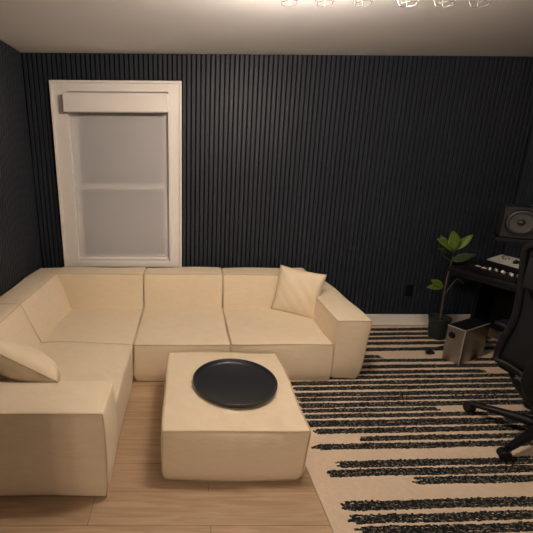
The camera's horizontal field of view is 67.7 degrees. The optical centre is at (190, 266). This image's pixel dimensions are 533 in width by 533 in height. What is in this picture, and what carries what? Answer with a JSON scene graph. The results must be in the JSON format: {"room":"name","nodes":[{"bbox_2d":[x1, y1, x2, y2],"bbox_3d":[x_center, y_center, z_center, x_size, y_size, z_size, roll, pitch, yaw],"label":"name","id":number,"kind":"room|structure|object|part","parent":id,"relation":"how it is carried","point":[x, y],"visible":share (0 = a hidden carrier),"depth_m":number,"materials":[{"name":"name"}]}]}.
{"room":"studio","nodes":[
{"label":"studio","id":0,"kind":"room"},
{"bbox_2d":[0,40,42,295],"bbox_3d":[-1.472,0.296,0.294,0.150,2.440,7.050,0,16,0],"label":"wall","id":1,"kind":"structure","parent":0,"point":[20,249],"depth_m":3.11,"materials":[{"name":"black paint"}]},
{"bbox_2d":[0,325,501,532],"bbox_3d":[0.806,1.535,0.626,4.720,0.100,7.200,0,16,0],"label":"floor","id":2,"kind":"structure","parent":0,"point":[139,499],"depth_m":1.86,"materials":[{"name":"brown wood"}]},
{"bbox_2d":[0,303,132,496],"bbox_3d":[-0.896,0.702,2.277,1.033,0.643,1.041,0,16,0],"label":"module","id":3,"kind":"object","parent":2,"relation":"on","point":[60,438],"visible":0.9,"depth_m":1.84,"materials":[{"name":"beige fabric"}]},
{"bbox_3d":[-1.176,0.654,2.410,0.462,0.626,0.753,0,16,0],"label":"backrest","id":4,"kind":"part","parent":3,"relation":"part of","materials":[{"name":"beige fabric"}]},
{"bbox_2d":[0,339,60,382],"bbox_3d":[-0.926,0.541,2.150,0.493,0.418,0.346,0,16,0],"label":"throw pillow","id":5,"kind":"object","parent":3,"relation":"on","point":[19,361],"visible":0.83,"depth_m":2.00,"materials":[{"name":"beige fabric"}]},
{"bbox_3d":[-0.895,0.858,1.946,1.030,0.502,0.318,0,16,0],"label":"armrest","id":6,"kind":"part","parent":3,"relation":"part of","materials":[{"name":"beige fabric"}]},
{"bbox_3d":[-0.807,0.799,2.454,0.803,0.362,0.750,0,16,0],"label":"seat","id":7,"kind":"part","parent":3,"relation":"part of","materials":[{"name":"beige fabric"}]},
{"bbox_2d":[0,267,145,375],"bbox_3d":[-0.912,0.431,3.240,0.997,0.647,0.986,0,16,0],"label":"module","id":8,"kind":"object","parent":2,"relation":"on","point":[79,304],"visible":0.67,"depth_m":3.26,"materials":[{"name":"beige fabric"}]},
{"bbox_3d":[-1.180,0.426,3.233,0.459,0.634,0.975,0,16,0],"label":"backrest","id":9,"kind":"part","parent":8,"relation":"part of","materials":[{"name":"beige fabric"}]},
{"bbox_3d":[-0.813,0.602,3.182,0.795,0.350,0.772,0,16,0],"label":"seat","id":10,"kind":"part","parent":8,"relation":"part of","materials":[{"name":"beige fabric"}]},
{"bbox_3d":[-0.808,0.337,3.562,0.783,0.627,0.317,0,16,0],"label":"backrest","id":11,"kind":"part","parent":8,"relation":"part of","materials":[{"name":"beige fabric"}]},
{"bbox_2d":[134,267,230,380],"bbox_3d":[-0.067,0.437,3.248,0.715,0.644,0.997,0,16,0],"label":"module","id":12,"kind":"object","parent":2,"relation":"on","point":[183,310],"visible":0.93,"depth_m":3.22,"materials":[{"name":"beige fabric"}]},
{"bbox_3d":[-0.067,0.609,3.187,0.715,0.345,0.787,0,16,0],"label":"seat","id":13,"kind":"part","parent":12,"relation":"part of","materials":[{"name":"beige fabric"}]},
{"bbox_3d":[-0.066,0.341,3.571,0.706,0.631,0.323,0,16,0],"label":"backrest","id":14,"kind":"part","parent":12,"relation":"part of","materials":[{"name":"beige fabric"}]},
{"bbox_2d":[161,351,310,480],"bbox_3d":[0.220,0.846,2.329,0.771,0.332,0.863,0,16,0],"label":"ottoman","id":15,"kind":"object","parent":2,"relation":"on","point":[202,440],"visible":0.89,"depth_m":1.95,"materials":[{"name":"beige fabric"}]},
{"bbox_2d":[193,358,277,407],"bbox_3d":[0.259,0.678,2.282,0.494,0.033,0.494,0,16,0],"label":"tray","id":16,"kind":"object","parent":15,"relation":"on","point":[229,382],"visible":1,"depth_m":2.28,"materials":[{"name":"black plastic"}]},
{"bbox_2d":[290,326,532,532],"bbox_3d":[1.739,1.027,2.264,2.256,0.014,3.250,0,16,-2],"label":"area rug","id":17,"kind":"object","parent":2,"relation":"on","point":[394,447],"visible":0.72,"depth_m":2.25,"materials":[{"name":"beige carpet"}]},
{"bbox_2d":[222,268,372,379],"bbox_3d":[0.789,0.439,3.257,1.017,0.633,0.990,0,16,0],"label":"module","id":18,"kind":"object","parent":17,"relation":"on","point":[333,343],"visible":0.67,"depth_m":2.92,"materials":[{"name":"beige fabric"}]},
{"bbox_3d":[0.670,0.345,3.576,0.770,0.625,0.323,0,16,0],"label":"backrest","id":19,"kind":"part","parent":18,"relation":"part of","materials":[{"name":"beige fabric"}]},
{"bbox_3d":[0.662,0.606,3.195,0.762,0.343,0.779,0,16,0],"label":"seat","id":20,"kind":"part","parent":18,"relation":"part of","materials":[{"name":"beige fabric"}]},
{"bbox_2d":[271,265,326,318],"bbox_3d":[0.917,0.223,3.313,0.404,0.429,0.202,11,19,34],"label":"throw pillow","id":21,"kind":"object","parent":18,"relation":"on","point":[297,291],"visible":0.97,"depth_m":3.25,"materials":[{"name":"beige fabric"}]},
{"bbox_3d":[1.160,0.489,3.278,0.270,0.511,0.977,0,16,0],"label":"armrest","id":22,"kind":"part","parent":18,"relation":"part of","materials":[{"name":"beige fabric"}]},
{"bbox_2d":[425,345,443,353],"bbox_3d":[2.183,0.703,3.375,0.428,0.031,0.067,-9,18,-31],"label":"power cable","id":23,"kind":"object","parent":17,"relation":"on","point":[429,351],"visible":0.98,"depth_m":3.29,"materials":[{"name":"black plastic"}]},
{"bbox_2d":[427,231,475,339],"bbox_3d":[2.276,0.171,3.464,0.386,1.010,0.188,0,16,0],"label":"potted plant","id":24,"kind":"object","parent":17,"relation":"on","point":[438,323],"visible":1,"depth_m":3.41,"materials":[{"name":"green plant"}]},
{"bbox_3d":[2.283,0.559,3.571,0.188,0.205,0.188,0,16,0],"label":"pot","id":25,"kind":"part","parent":24,"relation":"part of","materials":[{"name":"grey"}]},
{"bbox_3d":[2.310,0.179,3.466,0.162,0.691,0.018,-5,16,-18],"label":"stem","id":26,"kind":"part","parent":24,"relation":"part of","materials":[{"name":"brown"}]},
{"bbox_2d":[442,317,490,364],"bbox_3d":[2.272,0.612,3.197,0.351,0.304,0.138,-7,17,-25],"label":"computer tower","id":27,"kind":"object","parent":17,"relation":"on","point":[465,340],"visible":1,"depth_m":3.13,"materials":[{"name":"silver metal"}]},
{"bbox_3d":[2.124,0.631,3.127,0.012,0.296,0.134,-7,17,-25],"label":"panel","id":28,"kind":"part","parent":27,"relation":"part of","materials":[{"name":"metal"}]},
{"bbox_3d":[2.278,0.470,3.161,0.340,0.012,0.132,-7,17,-25],"label":"panel","id":29,"kind":"part","parent":27,"relation":"part of","materials":[{"name":"black plastic"}]},
{"bbox_2d":[447,261,516,339],"bbox_3d":[2.549,0.436,3.017,0.600,0.742,0.850,-6,17,-21],"label":"desk","id":30,"kind":"object","parent":17,"relation":"on","point":[494,298],"visible":0.44,"depth_m":3.32,"materials":[{"name":"black wood"}]},
{"bbox_3d":[2.565,0.350,3.392,0.260,0.707,0.030,-6,17,-21],"label":"panel","id":31,"kind":"part","parent":30,"relation":"part of","materials":[{"name":"black wood"}]},
{"bbox_2d":[467,265,517,282],"bbox_3d":[2.310,0.044,2.936,0.100,0.054,0.380,-3,16,-13],"label":"controller","id":32,"kind":"object","parent":30,"relation":"on","point":[503,275],"visible":0.95,"depth_m":2.91,"materials":[{"name":"black plastic"}]},
{"bbox_3d":[2.814,0.362,3.091,0.020,0.565,0.700,-6,17,-21],"label":"panel","id":33,"kind":"part","parent":30,"relation":"part of","materials":[{"name":"black wood"}]},
{"bbox_2d":[486,254,519,274],"bbox_3d":[2.460,0.001,2.966,0.130,0.123,0.316,-2,16,-8],"label":"audio interface","id":34,"kind":"object","parent":30,"relation":"on","point":[501,262],"visible":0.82,"depth_m":2.99,"materials":[{"name":"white plastic"}]},
{"bbox_3d":[2.460,-0.034,2.957,0.128,0.043,0.316,-2,16,-8],"label":"plate","id":35,"kind":"part","parent":34,"relation":"part of","materials":[{"name":"silver metal"}]},
{"bbox_2d":[492,232,532,258],"bbox_3d":[2.537,-0.081,2.954,0.410,0.288,0.270,10,18,32],"label":"speaker stand","id":36,"kind":"object","parent":30,"relation":"on","point":[495,235],"visible":0.3,"depth_m":2.88,"materials":[{"name":"black plastic"}]},
{"bbox_3d":[2.537,-0.206,2.920,0.410,0.028,0.270,10,18,32],"label":"plate","id":37,"kind":"part","parent":36,"relation":"part of","materials":[{"name":"black plastic"}]},
{"bbox_2d":[496,204,532,239],"bbox_3d":[2.537,-0.331,2.884,0.360,0.230,0.253,10,18,32],"label":"monitor","id":38,"kind":"object","parent":36,"relation":"on","point":[515,220],"visible":1,"depth_m":2.85,"materials":[{"name":"black plastic"}]},
{"bbox_2d":[463,241,532,460],"bbox_3d":[2.034,0.449,2.081,0.746,1.195,0.754,-4,16,-15],"label":"office chair","id":39,"kind":"object","parent":17,"relation":"on","point":[513,351],"visible":1,"depth_m":2.17,"materials":[{"name":"black plastic"}]},
{"bbox_3d":[1.933,0.898,2.373,0.177,0.076,0.304,-4,16,-15],"label":"leg","id":40,"kind":"part","parent":39,"relation":"part of","materials":[{"name":"black plastic"}]},
{"bbox_3d":[2.114,0.613,2.166,0.486,0.109,0.478,-4,16,-15],"label":"seat","id":41,"kind":"part","parent":39,"relation":"part of","materials":[{"name":"black fabric"}]},
{"bbox_3d":[1.872,0.267,2.000,0.106,0.803,0.511,-4,16,-15],"label":"frame","id":42,"kind":"part","parent":39,"relation":"part of","materials":[{"name":"black plastic"}]},
{"bbox_3d":[1.875,0.955,2.167,0.315,0.076,0.060,-6,17,-22],"label":"leg","id":43,"kind":"part","parent":39,"relation":"part of","materials":[{"name":"black plastic"}]},
{"bbox_3d":[1.841,0.072,1.937,0.033,0.170,0.300,-4,16,-15],"label":"panel","id":44,"kind":"part","parent":39,"relation":"part of","materials":[{"name":"black fabric"}]},
{"bbox_2d":[0,0,532,56],"bbox_3d":[0.820,-0.912,-0.053,4.720,0.100,7.200,0,16,0],"label":"ceiling","id":45,"kind":"structure","parent":0,"point":[257,27],"depth_m":2.57,"materials":[{"name":"paint"}]},
{"bbox_2d":[280,0,372,6],"bbox_3d":[0.578,-1.219,1.619,0.437,0.207,0.120,0,16,0],"label":"ceiling light","id":46,"kind":"object","parent":45,"relation":"attached to","point":[280,0],"visible":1,"depth_m":1.67,"materials":[{"name":"clear glass"}]},
{"bbox_2d":[397,0,492,7],"bbox_3d":[1.084,-1.217,1.623,0.430,0.207,0.120,0,16,0],"label":"ceiling light","id":47,"kind":"object","parent":45,"relation":"attached to","point":[442,2],"visible":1,"depth_m":1.66,"materials":[{"name":"clear glass"}]},
{"bbox_2d":[21,53,532,313],"bbox_3d":[0.792,-0.618,3.635,4.720,2.440,0.150,0,16,0],"label":"wall","id":48,"kind":"structure","parent":0,"point":[351,170],"depth_m":3.47,"materials":[{"name":"black painted wood slats"}]},
{"bbox_2d":[49,80,181,266],"bbox_3d":[-0.640,-0.797,3.542,1.116,1.631,0.156,0,16,0],"label":"window","id":49,"kind":"structure","parent":48,"relation":"in","point":[119,175],"depth_m":3.55,"materials":[{"name":"white paint"}]},
{"bbox_2d":[62,93,168,259],"bbox_3d":[-0.636,-0.758,3.480,0.884,1.456,0.115,0,16,0],"label":"roller blind","id":50,"kind":"object","parent":49,"relation":"attached to","point":[72,102],"visible":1,"depth_m":3.25,"materials":[{"name":"white paint"}]},
{"bbox_3d":[-0.627,-1.113,3.499,0.862,0.800,0.030,0,16,0],"label":"sash","id":51,"kind":"part","parent":49,"relation":"part of","materials":[{"name":"white paint"}]},
{"bbox_3d":[-0.627,-1.113,3.499,0.752,0.700,0.006,0,16,0],"label":"pane","id":52,"kind":"part","parent":49,"relation":"part of","materials":[{"name":"grey glass"}]},
{"bbox_3d":[-0.631,-0.418,3.656,0.862,0.713,0.030,0,16,0],"label":"sash","id":53,"kind":"part","parent":49,"relation":"part of","materials":[{"name":"white paint"}]},
{"bbox_3d":[-0.631,-0.418,3.656,0.752,0.613,0.006,0,16,0],"label":"pane","id":54,"kind":"part","parent":49,"relation":"part of","materials":[{"name":"grey"}]},
{"bbox_2d":[405,285,413,295],"bbox_3d":[2.144,0.237,3.797,0.072,0.116,0.011,0,16,0],"label":"wall outlet","id":55,"kind":"object","parent":48,"relation":"attached to","point":[409,288],"visible":1,"depth_m":3.79,"materials":[{"name":"black plastic"}]},
{"bbox_2d":[365,314,470,324],"bbox_3d":[0.786,0.527,3.868,4.420,0.108,0.039,0,16,0],"label":"baseboard","id":56,"kind":"structure","parent":48,"relation":"attached to","point":[378,319],"depth_m":3.87,"materials":[{"name":"white paint"}]},
{"bbox_2d":[504,130,532,258],"bbox_3d":[3.098,0.314,0.327,0.150,2.440,7.050,0,16,0],"label":"wall","id":57,"kind":"structure","parent":0,"point":[525,194],"depth_m":3.47,"materials":[{"name":"black wood"}]}
]}

